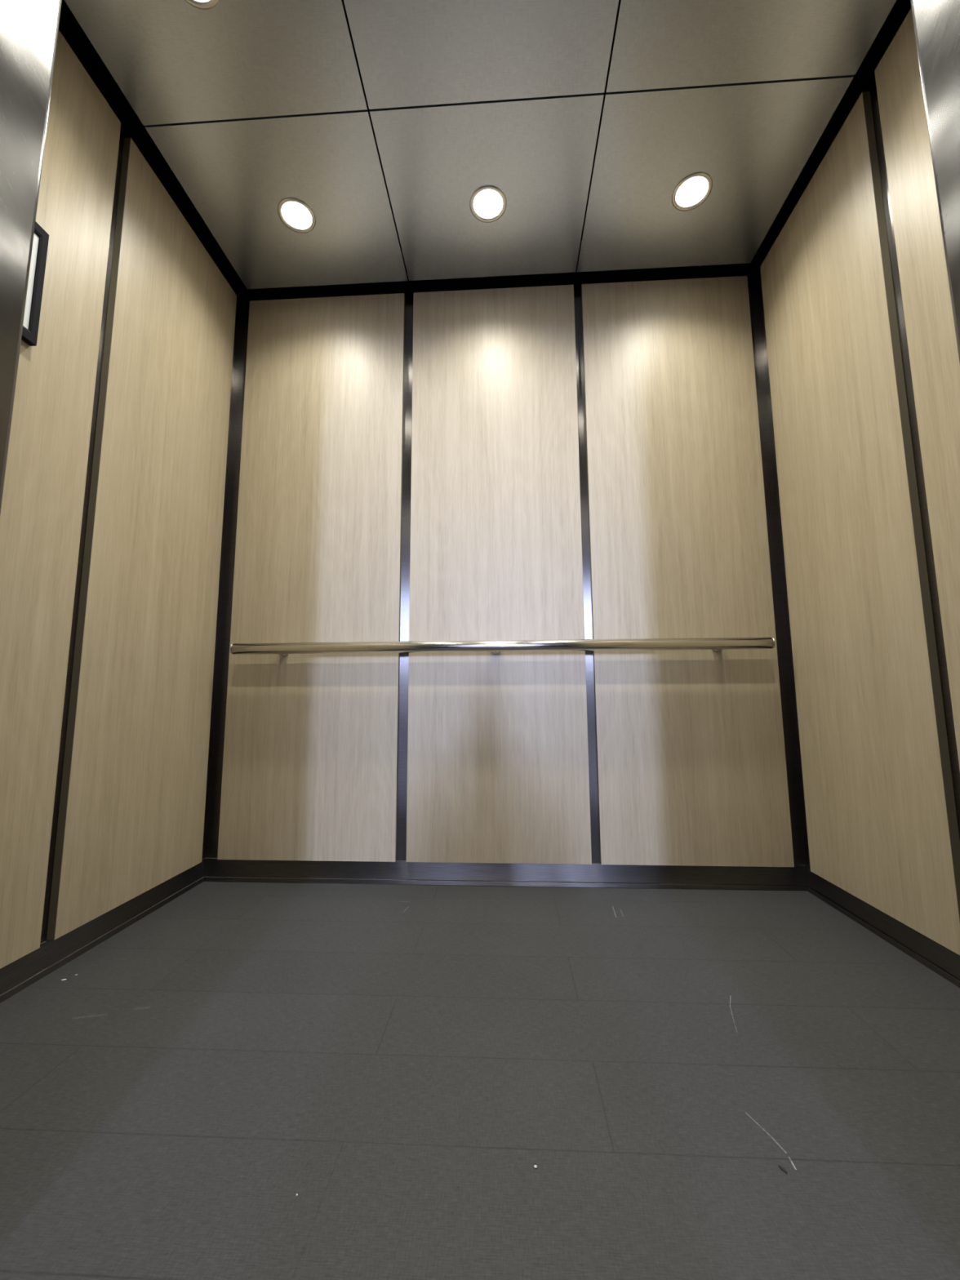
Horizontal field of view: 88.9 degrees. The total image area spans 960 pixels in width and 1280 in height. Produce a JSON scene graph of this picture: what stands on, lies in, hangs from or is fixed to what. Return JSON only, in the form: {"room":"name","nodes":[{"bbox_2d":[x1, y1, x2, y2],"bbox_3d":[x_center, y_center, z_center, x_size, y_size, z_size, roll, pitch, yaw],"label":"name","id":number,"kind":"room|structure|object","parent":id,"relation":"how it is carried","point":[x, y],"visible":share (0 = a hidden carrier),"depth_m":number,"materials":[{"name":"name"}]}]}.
{"room":"elevator interior","nodes":[
{"label":"elevator interior","id":0,"kind":"room"},
{"bbox_2d":[40,0,239,943],"bbox_3d":[-1.022,-0.426,1.236,0.030,2.440,1.251,-1,-7,3],"label":"wall","id":1,"kind":"structure","parent":0,"point":[131,126],"depth_m":1.34,"materials":[{"name":"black metal"}]},
{"bbox_2d":[0,30,120,968],"bbox_3d":[-1.012,-0.407,0.931,0.020,2.132,0.588,-1,-7,3],"label":"wall panel","id":2,"kind":"object","parent":1,"relation":"attached to","point":[42,508],"visible":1,"depth_m":1.12,"materials":[{"name":"brown wood"}]},
{"bbox_2d":[21,221,48,346],"bbox_3d":[-0.996,-0.802,0.988,0.014,0.276,0.229,-1,-7,3],"label":"picture frame","id":3,"kind":"object","parent":2,"relation":"attached to","point":[41,237],"visible":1,"depth_m":1.08,"materials":[{"name":"black plastic"}]},
{"bbox_2d":[0,857,204,1003],"bbox_3d":[-0.997,0.728,1.103,0.007,0.076,1.231,-1,-7,3],"label":"baseboard","id":4,"kind":"structure","parent":1,"relation":"attached to","point":[15,976],"depth_m":1.24,"materials":[{"name":"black metal"}]},
{"bbox_2d":[46,137,236,940],"bbox_3d":[-0.979,-0.333,1.529,0.020,2.132,0.549,-1,-7,3],"label":"wall panel","id":5,"kind":"object","parent":1,"relation":"attached to","point":[131,810],"visible":1,"depth_m":1.43,"materials":[{"name":"brown wood"}]},
{"bbox_2d":[311,0,619,248],"bbox_3d":[0.005,-1.662,1.311,2.101,0.020,1.350,-1,-7,3],"label":"ceiling","id":6,"kind":"structure","parent":0,"point":[343,0],"depth_m":1.50,"materials":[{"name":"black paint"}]},
{"bbox_2d":[64,0,367,125],"bbox_3d":[-0.640,-1.487,1.084,0.636,0.018,0.546,-1,-7,3],"label":"ceiling panel","id":7,"kind":"object","parent":6,"relation":"attached to","point":[173,61],"visible":1,"depth_m":1.22,"materials":[{"name":"metal"}]},
{"bbox_2d":[184,0,219,9],"bbox_3d":[-0.640,-1.514,1.086,0.120,0.078,0.120,-1,-7,3],"label":"recessed light","id":8,"kind":"object","parent":7,"relation":"attached to","point":[201,4],"visible":1,"depth_m":1.13,"materials":[{"name":"metal"}]},
{"bbox_2d":[145,106,408,288],"bbox_3d":[-0.610,-1.420,1.630,0.636,0.018,0.546,-1,-7,3],"label":"ceiling panel","id":9,"kind":"object","parent":6,"relation":"attached to","point":[236,173],"visible":1,"depth_m":1.55,"materials":[{"name":"metal"}]},
{"bbox_2d":[277,197,315,233],"bbox_3d":[-0.609,-1.447,1.633,0.120,0.078,0.120,-1,-7,3],"label":"recessed light","id":10,"kind":"object","parent":9,"relation":"attached to","point":[295,214],"visible":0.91,"depth_m":1.63,"materials":[{"name":"metal"}]},
{"bbox_2d":[343,0,618,109],"bbox_3d":[-0.001,-1.495,1.050,0.634,0.018,0.546,-1,-7,3],"label":"ceiling panel","id":11,"kind":"object","parent":6,"relation":"attached to","point":[409,52],"visible":1,"depth_m":1.21,"materials":[{"name":"metal"}]},
{"bbox_2d":[369,92,604,280],"bbox_3d":[0.029,-1.427,1.596,0.634,0.018,0.546,-1,-7,3],"label":"ceiling panel","id":12,"kind":"object","parent":6,"relation":"attached to","point":[539,152],"visible":0.99,"depth_m":1.51,"materials":[{"name":"metal"}]},
{"bbox_2d":[469,185,506,222],"bbox_3d":[0.026,-1.454,1.598,0.120,0.078,0.120,-1,-7,3],"label":"recessed light","id":13,"kind":"object","parent":12,"relation":"attached to","point":[487,203],"visible":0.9,"depth_m":1.59,"materials":[{"name":"metal"}]},
{"bbox_2d":[577,75,853,271],"bbox_3d":[0.668,-1.435,1.561,0.636,0.018,0.546,-1,-7,3],"label":"ceiling panel","id":14,"kind":"object","parent":6,"relation":"attached to","point":[754,140],"visible":0.99,"depth_m":1.48,"materials":[{"name":"metal"}]},
{"bbox_2d":[671,172,712,211],"bbox_3d":[0.674,-1.462,1.563,0.120,0.078,0.120,-1,-7,3],"label":"recessed light","id":15,"kind":"object","parent":14,"relation":"attached to","point":[695,188],"visible":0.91,"depth_m":1.56,"materials":[{"name":"metal"}]},
{"bbox_2d":[605,0,896,92],"bbox_3d":[0.638,-1.502,1.015,0.636,0.018,0.546,-1,-7,3],"label":"ceiling panel","id":16,"kind":"object","parent":6,"relation":"attached to","point":[658,44],"visible":1,"depth_m":1.20,"materials":[{"name":"metal"}]},
{"bbox_2d":[0,881,959,1279],"bbox_3d":[0.015,0.760,0.974,2.041,0.030,1.366,-1,-7,3],"label":"floor","id":17,"kind":"structure","parent":0,"point":[401,1061],"depth_m":0.78,"materials":[{"name":"grey plastic"}]},
{"bbox_2d":[778,1164,787,1173],"bbox_3d":[0.402,0.702,0.650,0.004,0.002,0.012,3,-8,-25],"label":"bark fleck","id":18,"kind":"object","parent":17,"relation":"on","point":[780,1166],"visible":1,"depth_m":0.65,"materials":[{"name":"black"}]},
{"bbox_2d":[0,0,959,514],"bbox_3d":[-0.025,-0.520,0.518,2.101,2.440,0.124,-1,-7,3],"label":"wall","id":19,"kind":"structure","parent":0,"point":[28,28],"depth_m":0.57,"materials":[{"name":"silver metal"}]},
{"bbox_2d":[204,240,806,866],"bbox_3d":[0.048,-0.360,1.815,2.101,2.440,0.030,-1,-7,3],"label":"wall","id":20,"kind":"structure","parent":0,"point":[576,278],"depth_m":1.82,"materials":[{"name":"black metal"}]},
{"bbox_2d":[217,293,404,862],"bbox_3d":[-0.603,-0.299,1.818,0.624,2.132,0.020,-1,-7,3],"label":"wall panel","id":21,"kind":"object","parent":20,"relation":"attached to","point":[310,759],"visible":1,"depth_m":1.80,"materials":[{"name":"brown wood"}]},
{"bbox_2d":[406,284,591,864],"bbox_3d":[0.056,-0.307,1.782,0.623,2.132,0.020,-1,-7,3],"label":"wall panel","id":22,"kind":"object","parent":20,"relation":"attached to","point":[498,749],"visible":1,"depth_m":1.76,"materials":[{"name":"brown wood"}]},
{"bbox_2d":[229,637,775,656],"bbox_3d":[0.051,0.025,1.695,1.856,0.043,0.072,-1,-7,3],"label":"handrail","id":23,"kind":"object","parent":20,"relation":"attached to","point":[716,644],"visible":1,"depth_m":1.66,"materials":[{"name":"silver metal"}]},
{"bbox_2d":[204,857,807,890],"bbox_3d":[0.052,0.790,1.654,2.035,0.076,0.007,-1,-7,3],"label":"baseboard","id":24,"kind":"structure","parent":20,"relation":"attached to","point":[399,872],"depth_m":1.65,"materials":[{"name":"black metal"}]},
{"bbox_2d":[581,275,794,866],"bbox_3d":[0.707,-0.315,1.746,0.620,2.132,0.020,-1,-7,3],"label":"wall panel","id":25,"kind":"object","parent":20,"relation":"attached to","point":[691,770],"visible":1,"depth_m":1.72,"materials":[{"name":"brown wood"}]},
{"bbox_2d":[755,0,959,867],"bbox_3d":[1.046,-0.451,1.124,0.030,2.440,1.251,-1,-7,3],"label":"wall","id":26,"kind":"structure","parent":0,"point":[864,80],"depth_m":1.25,"materials":[{"name":"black metal"}]},
{"bbox_2d":[760,91,959,955],"bbox_3d":[1.038,-0.357,1.421,0.020,2.132,0.526,-1,-7,3],"label":"wall panel","id":27,"kind":"object","parent":26,"relation":"attached to","point":[881,815],"visible":1,"depth_m":1.33,"materials":[{"name":"brown wood"}]},
{"bbox_2d":[805,866,959,987],"bbox_3d":[1.034,0.704,0.992,0.007,0.076,1.231,-1,-7,3],"label":"baseboard","id":28,"kind":"structure","parent":26,"relation":"attached to","point":[945,962],"depth_m":1.25,"materials":[{"name":"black metal"}]},
{"bbox_2d":[874,7,959,769],"bbox_3d":[1.004,-0.430,0.824,0.020,2.132,0.592,-1,-7,3],"label":"wall panel","id":29,"kind":"object","parent":26,"relation":"attached to","point":[934,359],"visible":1,"depth_m":1.10,"materials":[{"name":"brown wood"}]}
]}

